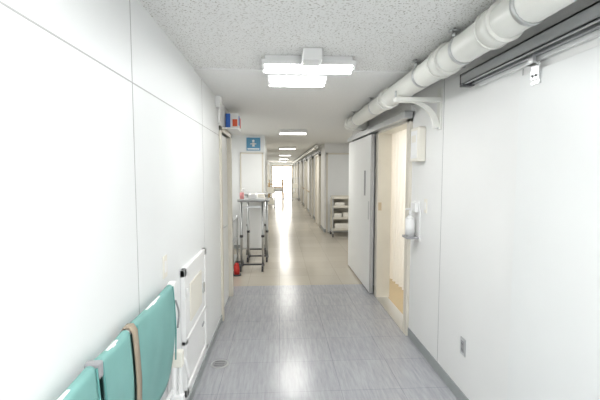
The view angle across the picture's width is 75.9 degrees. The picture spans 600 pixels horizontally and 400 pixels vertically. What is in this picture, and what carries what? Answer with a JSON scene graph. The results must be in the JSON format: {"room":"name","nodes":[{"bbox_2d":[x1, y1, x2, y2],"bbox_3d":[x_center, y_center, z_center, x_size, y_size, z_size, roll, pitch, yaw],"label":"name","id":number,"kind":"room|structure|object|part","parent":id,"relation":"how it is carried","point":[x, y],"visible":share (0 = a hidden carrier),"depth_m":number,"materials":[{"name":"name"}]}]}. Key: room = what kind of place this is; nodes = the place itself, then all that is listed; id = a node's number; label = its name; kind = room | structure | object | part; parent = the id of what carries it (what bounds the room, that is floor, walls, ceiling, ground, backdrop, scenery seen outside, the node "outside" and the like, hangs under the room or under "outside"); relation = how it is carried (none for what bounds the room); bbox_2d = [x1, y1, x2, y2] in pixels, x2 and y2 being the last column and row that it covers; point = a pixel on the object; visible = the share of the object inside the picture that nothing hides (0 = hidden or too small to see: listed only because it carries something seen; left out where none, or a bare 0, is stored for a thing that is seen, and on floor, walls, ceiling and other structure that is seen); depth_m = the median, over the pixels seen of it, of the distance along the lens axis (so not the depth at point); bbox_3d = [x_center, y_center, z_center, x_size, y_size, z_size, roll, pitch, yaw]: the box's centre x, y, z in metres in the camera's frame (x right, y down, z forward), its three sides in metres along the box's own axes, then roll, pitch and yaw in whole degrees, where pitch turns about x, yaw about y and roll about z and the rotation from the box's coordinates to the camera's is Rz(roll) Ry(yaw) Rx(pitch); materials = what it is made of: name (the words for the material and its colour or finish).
{"room":"hospital interior","nodes":[
{"label":"hospital interior","id":0,"kind":"room"},
{"bbox_2d":[0,0,228,399],"bbox_3d":[-0.708,0.383,0.531,0.120,2.360,9.080,0,4,-3],"label":"wall","id":1,"kind":"structure","parent":0,"point":[69,266],"depth_m":1.27,"materials":[{"name":"white paint"}]},
{"bbox_2d":[0,0,217,351],"bbox_3d":[-0.620,0.384,0.029,0.001,2.290,8.070,0,4,-3],"label":"trim","id":2,"kind":"structure","parent":1,"relation":"attached to","point":[1,2],"depth_m":1.62,"materials":[{"name":"grey metal"}]},
{"bbox_2d":[162,254,167,278],"bbox_3d":[-0.728,0.360,2.080,0.009,0.120,0.070,0,4,-3],"label":"light switch","id":3,"kind":"object","parent":1,"relation":"attached to","point":[164,258],"visible":1,"depth_m":2.06,"materials":[{"name":"white plastic"}]},
{"bbox_2d":[180,248,207,397],"bbox_3d":[-0.748,0.825,2.785,0.043,0.830,0.710,0,4,-3],"label":"safety gate","id":4,"kind":"object","parent":1,"relation":"attached to","point":[193,278],"depth_m":2.68,"materials":[{"name":"white paint"}]},
{"bbox_3d":[-0.743,0.672,2.755,0.010,0.260,0.370,0,4,-3],"label":"panel","id":5,"kind":"part","parent":4,"relation":"part of","materials":[{"name":"white plastic"}]},
{"bbox_3d":[-0.758,0.666,2.773,0.022,0.410,0.610,0,4,-3],"label":"panel","id":6,"kind":"part","parent":4,"relation":"part of","materials":[{"name":"white paint"}]},
{"bbox_3d":[-0.760,1.045,2.801,0.018,0.290,0.610,0,4,-3],"label":"panel","id":7,"kind":"part","parent":4,"relation":"part of","materials":[{"name":"white paint"}]},
{"bbox_2d":[215,95,221,122],"bbox_3d":[-0.808,-0.898,3.827,0.050,0.258,0.120,0,4,-3],"label":"junction box","id":8,"kind":"object","parent":1,"relation":"attached to","point":[218,99],"visible":1,"depth_m":3.77,"materials":[{"name":"white paint"}]},
{"bbox_2d":[222,135,228,306],"bbox_3d":[-0.915,0.257,4.507,0.040,2.025,0.760,0,4,-3],"label":"leaf","id":9,"kind":"object","parent":1,"relation":"attached to","point":[224,139],"visible":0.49,"depth_m":4.67,"materials":[{"name":"paint"}]},
{"bbox_2d":[219,126,232,320],"bbox_3d":[-0.905,0.234,4.506,0.120,2.080,0.900,0,4,-3],"label":"frame","id":10,"kind":"object","parent":1,"relation":"attached to","point":[222,130],"visible":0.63,"depth_m":4.83,"materials":[{"name":"white metal"}]},
{"bbox_2d":[223,113,241,133],"bbox_3d":[-0.794,-0.914,4.585,0.160,0.190,0.550,0,4,-3],"label":"storage box","id":11,"kind":"object","parent":1,"relation":"attached to","point":[233,121],"visible":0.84,"depth_m":4.46,"materials":[{"name":"white paint"}]},
{"bbox_2d":[231,135,266,244],"bbox_3d":[-1.333,-0.094,7.090,1.310,2.360,4.360,0,4,-3],"label":"wall","id":12,"kind":"structure","parent":0,"point":[238,142],"depth_m":7.93,"materials":[{"name":"white paint"}]},
{"bbox_2d":[241,154,261,248],"bbox_3d":[-0.994,0.033,7.971,0.420,1.960,0.020,0,4,-3],"label":"leaf","id":13,"kind":"object","parent":12,"relation":"attached to","point":[251,164],"visible":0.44,"depth_m":7.95,"materials":[{"name":"laminate"}]},
{"bbox_2d":[240,152,263,191],"bbox_3d":[-0.994,0.023,7.965,0.480,2.000,0.030,0,4,-3],"label":"frame","id":14,"kind":"object","parent":12,"relation":"attached to","point":[240,152],"visible":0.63,"depth_m":7.90,"materials":[{"name":"beige metal"}]},
{"bbox_2d":[246,138,259,150],"bbox_3d":[-0.954,-1.144,7.882,0.280,0.260,0.029,0,4,-3],"label":"wall sign","id":15,"kind":"object","parent":12,"relation":"attached to","point":[253,144],"visible":1,"depth_m":7.87,"materials":[{"name":"blue plastic"}]},
{"bbox_2d":[269,162,294,192],"bbox_3d":[-1.375,-1.726,29.572,2.120,2.360,0.100,0,4,-3],"label":"wall","id":16,"kind":"structure","parent":0,"point":[270,163],"depth_m":29.47,"materials":[{"name":"beige paint"}]},
{"bbox_2d":[273,166,291,192],"bbox_3d":[-1.362,-1.567,29.521,1.500,2.050,0.015,0,4,-3],"label":"glass","id":17,"kind":"object","parent":16,"relation":"attached to","point":[277,170],"visible":0.86,"depth_m":29.50,"materials":[{"name":"white"}]},
{"bbox_2d":[272,165,292,192],"bbox_3d":[-1.361,-1.591,29.507,1.600,2.100,0.050,0,4,-3],"label":"frame","id":18,"kind":"object","parent":16,"relation":"attached to","point":[272,165],"visible":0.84,"depth_m":29.46,"materials":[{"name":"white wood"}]},
{"bbox_2d":[138,0,497,161],"bbox_3d":[-0.163,-1.817,13.917,7.200,0.112,36.000,0,4,-3],"label":"ceiling","id":19,"kind":"structure","parent":0,"point":[225,42],"depth_m":2.32,"materials":[{"name":"tile"}]},
{"bbox_2d":[279,147,295,149],"bbox_3d":[-0.377,-1.536,11.415,0.500,0.085,0.200,0,4,-3],"label":"ceiling light","id":20,"kind":"object","parent":19,"relation":"attached to","point":[280,148],"depth_m":11.33,"materials":[{"name":"white plastic"}]},
{"bbox_2d":[279,129,306,134],"bbox_3d":[-0.126,-1.204,6.834,0.500,0.085,0.200,0,4,-3],"label":"ceiling light","id":21,"kind":"object","parent":19,"relation":"attached to","point":[282,131],"depth_m":6.75,"materials":[{"name":"white plastic"}]},
{"bbox_2d":[291,145,317,163],"bbox_3d":[-0.085,-2.111,19.824,0.100,0.100,19.200,0,4,-3],"label":"ceiling pipe","id":22,"kind":"object","parent":19,"relation":"hanging from","point":[315,147],"depth_m":12.93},
{"bbox_2d":[261,48,355,87],"bbox_3d":[0.049,-0.910,2.708,0.620,0.097,0.720,0,4,-3],"label":"ceiling light","id":23,"kind":"object","parent":19,"relation":"attached to","point":[311,68],"depth_m":2.55,"materials":[{"name":"white plastic"}]},
{"bbox_2d":[390,129,406,289],"bbox_3d":[1.209,0.087,4.390,0.067,1.910,1.400,0,4,-3],"label":"curtain","id":24,"kind":"object","parent":19,"relation":"hanging from","point":[398,161],"visible":0.38,"depth_m":4.65,"materials":[{"name":"white fabric"}]},
{"bbox_2d":[344,0,576,130],"bbox_3d":[1.023,-0.722,0.821,0.352,0.196,9.428,0,4,-3],"label":"ceiling pipe","id":25,"kind":"object","parent":19,"relation":"hanging from","point":[504,21],"depth_m":1.91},
{"bbox_2d":[295,143,348,228],"bbox_3d":[0.965,-0.893,18.102,1.500,2.360,23.120,0,4,-3],"label":"wall","id":26,"kind":"structure","parent":0,"point":[321,148],"depth_m":10.61,"materials":[{"name":"white paint"}]},
{"bbox_2d":[295,164,296,192],"bbox_3d":[-0.299,-1.414,26.927,0.060,2.120,1.070,0,4,-3],"label":"frame","id":27,"kind":"object","parent":26,"relation":"attached to","point":[295,164],"visible":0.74,"depth_m":27.34,"materials":[{"name":"beige metal"}]},
{"bbox_2d":[297,163,298,198],"bbox_3d":[-0.114,-1.168,23.541,0.060,2.120,1.070,0,4,-3],"label":"frame","id":28,"kind":"object","parent":26,"relation":"attached to","point":[298,163],"visible":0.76,"depth_m":23.06,"materials":[{"name":"grey metal"}]},
{"bbox_2d":[300,162,302,203],"bbox_3d":[0.077,-0.915,20.055,0.060,2.120,1.070,0,4,-3],"label":"frame","id":29,"kind":"object","parent":26,"relation":"attached to","point":[301,163],"visible":0.95,"depth_m":19.56,"materials":[{"name":"beige metal"}]},
{"bbox_2d":[305,162,305,207],"bbox_3d":[0.277,-0.651,16.772,0.020,2.050,0.930,0,4,-3],"label":"leaf","id":30,"kind":"object","parent":26,"relation":"attached to","point":[305,162],"visible":0.5,"depth_m":17.16,"materials":[{"name":"white plastic"}]},
{"bbox_2d":[304,160,307,209],"bbox_3d":[0.257,-0.676,16.769,0.060,2.120,1.070,0,4,-3],"label":"frame","id":31,"kind":"object","parent":26,"relation":"attached to","point":[306,161],"visible":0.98,"depth_m":16.29,"materials":[{"name":"beige metal"}]},
{"bbox_2d":[309,157,312,217],"bbox_3d":[0.409,-0.474,13.980,0.060,2.120,1.070,0,4,-3],"label":"frame","id":32,"kind":"object","parent":26,"relation":"attached to","point":[311,214],"visible":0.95,"depth_m":14.36,"materials":[{"name":"beige metal"}]},
{"bbox_2d":[310,159,311,213],"bbox_3d":[0.429,-0.449,13.983,0.020,2.050,0.930,0,4,-3],"label":"leaf","id":33,"kind":"object","parent":26,"relation":"attached to","point":[311,159],"visible":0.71,"depth_m":14.01,"materials":[{"name":"laminate"}]},
{"bbox_2d":[315,154,320,227],"bbox_3d":[0.540,-0.300,11.590,0.060,2.120,1.070,0,4,-3],"label":"frame","id":34,"kind":"object","parent":26,"relation":"attached to","point":[317,155],"visible":0.86,"depth_m":11.15,"materials":[{"name":"beige metal"}]},
{"bbox_2d":[317,157,318,223],"bbox_3d":[0.560,-0.275,11.593,0.020,2.050,0.930,0,4,-3],"label":"leaf","id":35,"kind":"object","parent":26,"relation":"attached to","point":[317,157],"visible":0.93,"depth_m":11.80,"materials":[{"name":"white plastic"}]},
{"bbox_2d":[326,153,348,232],"bbox_3d":[1.139,-0.187,10.170,0.900,2.100,0.040,0,4,-3],"label":"frame","id":36,"kind":"object","parent":26,"relation":"attached to","point":[326,153],"visible":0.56,"depth_m":10.12,"materials":[{"name":"beige metal"}]},
{"bbox_2d":[328,154,348,231],"bbox_3d":[1.138,-0.173,10.181,0.820,2.050,0.020,0,4,-3],"label":"leaf","id":37,"kind":"object","parent":26,"relation":"attached to","point":[338,164],"visible":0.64,"depth_m":10.13,"materials":[{"name":"laminate"}]},
{"bbox_2d":[193,193,457,399],"bbox_3d":[-0.163,0.629,14.095,7.200,0.104,36.000,0,4,-3],"label":"floor","id":38,"kind":"structure","parent":0,"point":[305,326],"depth_m":3.80,"materials":[{"name":"plastic"}]},
{"bbox_2d":[56,281,189,399],"bbox_3d":[-0.634,0.986,1.448,0.120,1.024,1.410,0,4,-3],"label":"stretcher","id":39,"kind":"object","parent":38,"relation":"on","point":[144,359],"visible":1,"depth_m":1.55,"materials":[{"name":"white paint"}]},
{"bbox_3d":[-0.680,0.947,1.434,0.026,0.783,1.393,0,4,-3],"label":"rail","id":40,"kind":"part","parent":39,"relation":"part of","materials":[{"name":"white metal"}]},
{"bbox_3d":[-0.655,1.078,1.443,0.024,0.024,1.290,0,4,-3],"label":"rail","id":41,"kind":"part","parent":39,"relation":"part of","materials":[{"name":"white metal"}]},
{"bbox_3d":[-0.633,1.098,2.044,0.024,0.526,0.146,-1,4,-17],"label":"fold leg","id":42,"kind":"part","parent":39,"relation":"part of","materials":[{"name":"white paint"}]},
{"bbox_3d":[-0.647,0.906,2.113,0.091,0.132,0.027,-4,6,-43],"label":"latch lever","id":43,"kind":"part","parent":39,"relation":"part of","materials":[{"name":"white paint"}]},
{"bbox_2d":[211,359,228,368],"bbox_3d":[-0.670,1.367,3.216,0.150,0.007,0.150,0,4,-3],"label":"floor drain","id":44,"kind":"object","parent":38,"relation":"on","point":[221,363],"visible":1,"depth_m":3.21,"materials":[{"name":"silver metal"}]},
{"bbox_2d":[232,215,237,270],"bbox_3d":[-1.325,0.637,6.551,0.466,0.980,0.706,0,4,-3],"label":"equipment cart","id":45,"kind":"object","parent":38,"relation":"on","point":[235,256],"visible":0.25,"depth_m":6.75,"materials":[{"name":"silver metal"}]},
{"bbox_3d":[-1.087,0.731,6.229,0.026,0.840,0.026,0,4,-3],"label":"post","id":46,"kind":"part","parent":45,"relation":"part of","materials":[{"name":"silver metal"}]},
{"bbox_3d":[-1.124,0.682,6.906,0.026,0.840,0.026,0,4,-3],"label":"post","id":47,"kind":"part","parent":45,"relation":"part of","materials":[{"name":"silver metal"}]},
{"bbox_2d":[233,261,240,275],"bbox_3d":[-0.982,1.057,5.978,0.140,0.225,0.140,0,4,-3],"label":"fire extinguisher","id":48,"kind":"object","parent":38,"relation":"on","point":[237,270],"visible":0.98,"depth_m":5.95,"materials":[{"name":"red metal"}]},
{"bbox_3d":[-0.982,1.080,5.979,0.090,0.140,0.090,0,4,-3],"label":"tank","id":49,"kind":"part","parent":48,"relation":"part of","materials":[{"name":"red metal"}]},
{"bbox_2d":[237,197,265,271],"bbox_3d":[-0.784,0.557,6.349,0.440,1.170,0.454,0,4,-3],"label":"table","id":50,"kind":"object","parent":38,"relation":"on","point":[259,199],"visible":0.92,"depth_m":6.32,"materials":[{"name":"silver metal"}]},
{"bbox_2d":[240,188,244,198],"bbox_3d":[-0.930,-0.104,6.216,0.089,0.167,0.072,0,4,-3],"label":"pump bottle","id":51,"kind":"object","parent":50,"relation":"on","point":[241,192],"visible":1,"depth_m":6.19,"materials":[{"name":"pink plastic"}]},
{"bbox_2d":[248,193,257,197],"bbox_3d":[-0.777,-0.071,6.369,0.140,0.080,0.180,0,4,-3],"label":"tissue box","id":52,"kind":"object","parent":50,"relation":"on","point":[252,195],"visible":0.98,"depth_m":6.28,"materials":[{"name":"white paint"}]},
{"bbox_2d":[244,192,267,254],"bbox_3d":[-0.854,0.454,7.623,0.440,1.190,0.454,0,4,-3],"label":"table","id":53,"kind":"object","parent":38,"relation":"on","point":[246,194],"visible":0.52,"depth_m":7.61,"materials":[{"name":"silver metal"}]},
{"bbox_2d":[247,198,269,261],"bbox_3d":[-0.764,0.534,7.001,0.430,1.120,0.454,0,4,-3],"label":"table","id":54,"kind":"object","parent":38,"relation":"on","point":[267,200],"visible":0.85,"depth_m":6.98,"materials":[{"name":"silver metal"}]},
{"bbox_2d":[249,193,264,196],"bbox_3d":[-0.779,-0.071,6.951,0.300,0.095,0.300,0,4,-3],"label":"folded towels","id":55,"kind":"object","parent":54,"relation":"on","point":[259,194],"visible":0.37,"depth_m":6.83,"materials":[{"name":"white fabric"}]},
{"bbox_2d":[267,181,274,207],"bbox_3d":[-1.344,-0.256,17.329,0.430,1.200,0.780,0,4,-3],"label":"cart","id":56,"kind":"object","parent":38,"relation":"on","point":[271,190],"visible":0.61,"depth_m":17.01,"materials":[{"name":"silver metal"}]},
{"bbox_2d":[268,180,283,199],"bbox_3d":[-1.446,-0.641,23.321,0.910,1.100,2.000,0,4,-3],"label":"hospital bed","id":57,"kind":"object","parent":38,"relation":"on","point":[277,189],"visible":0.8,"depth_m":22.39,"materials":[{"name":"brown paint"}]},
{"bbox_2d":[291,177,298,200],"bbox_3d":[-0.273,-0.618,21.629,0.400,1.300,0.880,0,4,-3],"label":"cart","id":58,"kind":"object","parent":38,"relation":"on","point":[294,185],"visible":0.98,"depth_m":21.30,"materials":[{"name":"silver metal"}]},
{"bbox_2d":[330,195,348,236],"bbox_3d":[1.090,0.382,9.702,0.617,1.032,0.530,0,4,-3],"label":"trolley","id":59,"kind":"object","parent":38,"relation":"on","point":[339,204],"visible":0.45,"depth_m":9.53,"materials":[{"name":"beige metal"}]},
{"bbox_3d":[0.809,0.376,9.460,0.028,0.920,0.028,0,4,-3],"label":"post","id":60,"kind":"part","parent":59,"relation":"part of","materials":[{"name":"silver metal"}]},
{"bbox_2d":[331,195,348,198],"bbox_3d":[1.056,-0.070,9.667,0.520,0.060,0.460,0,4,-3],"label":"shelf","id":61,"kind":"object","parent":59,"relation":"attached to","point":[332,196],"depth_m":9.79,"materials":[{"name":"beige metal"}]},
{"bbox_2d":[333,217,347,218],"bbox_3d":[1.056,0.428,9.703,0.520,0.060,0.460,0,4,-3],"label":"shelf","id":62,"kind":"object","parent":59,"relation":"attached to","point":[333,217],"depth_m":9.47,"materials":[{"name":"white metal"}]},
{"bbox_2d":[333,228,347,230],"bbox_3d":[1.056,0.708,9.724,0.520,0.060,0.460,0,4,-3],"label":"shelf","id":63,"kind":"object","parent":59,"relation":"attached to","point":[334,229],"depth_m":9.49,"materials":[{"name":"white metal"}]},
{"bbox_2d":[334,204,348,207],"bbox_3d":[1.056,0.149,9.683,0.520,0.060,0.460,0,4,-3],"label":"shelf","id":64,"kind":"object","parent":59,"relation":"attached to","point":[335,205],"depth_m":9.46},
{"bbox_2d":[376,297,402,331],"bbox_3d":[1.073,1.282,4.387,0.150,0.008,1.055,0,4,-3],"label":"threshold","id":65,"kind":"object","parent":38,"relation":"on","point":[392,310],"visible":0.79,"depth_m":4.44,"materials":[{"name":"beige metal"}]},
{"bbox_2d":[352,0,599,399],"bbox_3d":[1.247,0.320,1.397,0.120,2.360,10.600,0,4,-3],"label":"wall","id":66,"kind":"structure","parent":0,"point":[478,143],"depth_m":2.55,"materials":[{"name":"white paint"}]},
{"bbox_2d":[187,198,468,399],"bbox_3d":[-0.148,0.625,12.890,4.100,0.085,33.600,0,4,-3],"label":"baseboard","id":67,"kind":"structure","parent":66,"relation":"attached to","point":[440,371],"depth_m":3.12,"materials":[{"name":"plastic"}]},
{"bbox_2d":[348,111,412,141],"bbox_3d":[0.924,-0.899,5.031,0.080,0.065,2.950,0,4,-3],"label":"rail","id":68,"kind":"object","parent":66,"relation":"attached to","point":[405,115],"visible":0.91,"depth_m":4.24,"materials":[{"name":"silver metal"}]},
{"bbox_2d":[348,134,374,292],"bbox_3d":[0.884,0.134,5.742,0.047,2.060,1.578,0,4,-3],"label":"leaf","id":69,"kind":"object","parent":68,"relation":"hanging from","point":[359,150],"depth_m":5.45,"materials":[{"name":"laminate"}]},
{"bbox_3d":[0.887,-0.233,5.273,0.005,0.340,0.080,0,4,-3],"label":"viewing slot","id":70,"kind":"part","parent":69,"relation":"part of","materials":[{"name":"grey glass"}]},
{"bbox_3d":[0.927,0.191,4.966,0.046,2.060,0.018,0,4,-3],"label":"leaf edge","id":71,"kind":"part","parent":69,"relation":"part of","materials":[{"name":"white metal"}]},
{"bbox_2d":[352,105,414,135],"bbox_3d":[0.967,-0.959,5.029,0.035,0.055,2.950,0,4,-3],"label":"rail cover","id":72,"kind":"object","parent":66,"relation":"attached to","point":[412,107],"depth_m":4.01,"materials":[{"name":"grey metal"}]},
{"bbox_2d":[374,118,412,335],"bbox_3d":[1.083,0.217,4.322,0.170,2.140,1.260,0,4,-3],"label":"frame","id":73,"kind":"object","parent":66,"relation":"attached to","point":[383,137],"visible":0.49,"depth_m":4.80,"materials":[{"name":"beige metal"}]},
{"bbox_2d":[402,200,420,241],"bbox_3d":[1.010,0.187,3.503,0.123,0.360,0.160,0,4,-3],"label":"soap dispenser","id":74,"kind":"object","parent":66,"relation":"attached to","point":[412,224],"visible":1,"depth_m":3.47,"materials":[{"name":"white paint"}]},
{"bbox_2d":[405,218,414,236],"bbox_3d":[1.002,0.247,3.507,0.084,0.160,0.084,0,4,-3],"label":"bottle","id":75,"kind":"object","parent":74,"relation":"on","point":[409,222],"depth_m":3.47,"materials":[{"name":"white plastic"}]},
{"bbox_2d":[402,235,418,238],"bbox_3d":[1.007,0.336,3.514,0.110,0.020,0.140,0,4,-3],"label":"tray","id":76,"kind":"object","parent":74,"relation":"on","point":[405,236],"depth_m":3.47,"materials":[{"name":"grey plastic"}]},
{"bbox_3d":[1.066,0.187,3.506,0.012,0.360,0.160,0,4,-3],"label":"plate","id":77,"kind":"part","parent":74,"relation":"part of","materials":[{"name":"white paint"}]},
{"bbox_2d":[393,87,442,129],"bbox_3d":[0.914,-0.709,2.991,0.365,0.320,0.070,0,4,-3],"label":"bracket","id":78,"kind":"object","parent":66,"relation":"attached to","point":[436,120],"visible":1,"depth_m":2.98,"materials":[{"name":"silver metal"}]},
{"bbox_3d":[0.909,-0.775,2.986,0.355,0.036,0.070,0,4,-3],"label":"arm","id":79,"kind":"part","parent":78,"relation":"part of"},
{"bbox_3d":[1.089,-0.709,3.000,0.014,0.320,0.070,0,4,-3],"label":"wall plate","id":80,"kind":"part","parent":78,"relation":"part of","materials":[{"name":"white metal"}]},
{"bbox_2d":[410,126,425,161],"bbox_3d":[1.037,-0.487,3.395,0.076,0.300,0.200,0,4,-3],"label":"intercom","id":81,"kind":"object","parent":66,"relation":"attached to","point":[418,134],"visible":1,"depth_m":3.31,"materials":[{"name":"white plastic"}]},
{"bbox_2d":[368,55,481,120],"bbox_3d":[0.975,-1.031,4.397,0.087,0.054,4.200,0,4,-3],"label":"conduit pipe","id":82,"kind":"object","parent":66,"relation":"attached to","point":[464,66],"visible":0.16,"depth_m":3.22,"materials":[{"name":"silver metal"}]},
{"bbox_2d":[424,199,426,212],"bbox_3d":[1.078,0.051,3.306,0.009,0.120,0.060,0,4,-3],"label":"light switch","id":83,"kind":"object","parent":66,"relation":"attached to","point":[425,200],"visible":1,"depth_m":3.30,"materials":[{"name":"white plastic"}]},
{"bbox_2d":[460,336,465,356],"bbox_3d":[1.117,1.006,2.644,0.010,0.120,0.070,0,4,-3],"label":"wall outlet","id":84,"kind":"object","parent":66,"relation":"attached to","point":[462,340],"visible":1,"depth_m":2.64,"materials":[{"name":"silver metal"}]},
{"bbox_2d":[437,69,523,358],"bbox_3d":[1.052,0.106,3.861,0.001,2.290,3.649,0,4,-3],"label":"trim","id":85,"kind":"structure","parent":66,"relation":"attached to","point":[522,69],"depth_m":2.99,"materials":[{"name":"grey"}]},
{"bbox_2d":[461,0,599,84],"bbox_3d":[1.119,-0.680,1.327,0.085,0.065,2.220,0,4,-3],"label":"rail","id":86,"kind":"object","parent":66,"relation":"attached to","point":[585,21],"visible":1,"depth_m":1.71,"materials":[{"name":"silver metal"}]},
{"bbox_2d":[460,73,474,86],"bbox_3d":[1.059,-0.759,2.438,0.075,0.080,0.050,0,4,-3],"label":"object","id":87,"kind":"object","parent":86,"relation":"attached to","point":[470,84],"visible":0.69,"depth_m":2.42,"materials":[{"name":"grey metal"}]},
{"bbox_2d":[527,52,539,80],"bbox_3d":[1.115,-0.638,1.842,0.031,0.125,0.060,0,4,-3],"label":"hanger","id":88,"kind":"object","parent":86,"relation":"hanging from","point":[535,66],"visible":0.94,"depth_m":1.83,"materials":[{"name":"silver metal"}]},
{"bbox_2d":[507,45,599,399],"bbox_3d":[1.181,0.447,1.304,0.020,2.060,1.505,0,4,-3],"label":"sliding door","id":89,"kind":"structure","parent":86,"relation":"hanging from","point":[554,339],"depth_m":1.71,"materials":[{"name":"metal"}]},
{"bbox_2d":[531,70,540,85],"bbox_3d":[1.134,-0.585,1.847,0.010,0.060,0.060,0,4,-3],"label":"plate","id":90,"kind":"object","parent":89,"relation":"attached to","point":[537,81],"visible":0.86,"depth_m":1.84,"materials":[{"name":"silver metal"}]},
{"bbox_2d":[479,29,599,85],"bbox_3d":[1.176,-0.678,1.300,0.025,0.105,2.160,0,4,-3],"label":"backing","id":91,"kind":"object","parent":66,"relation":"attached to","point":[594,34],"depth_m":1.76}
]}

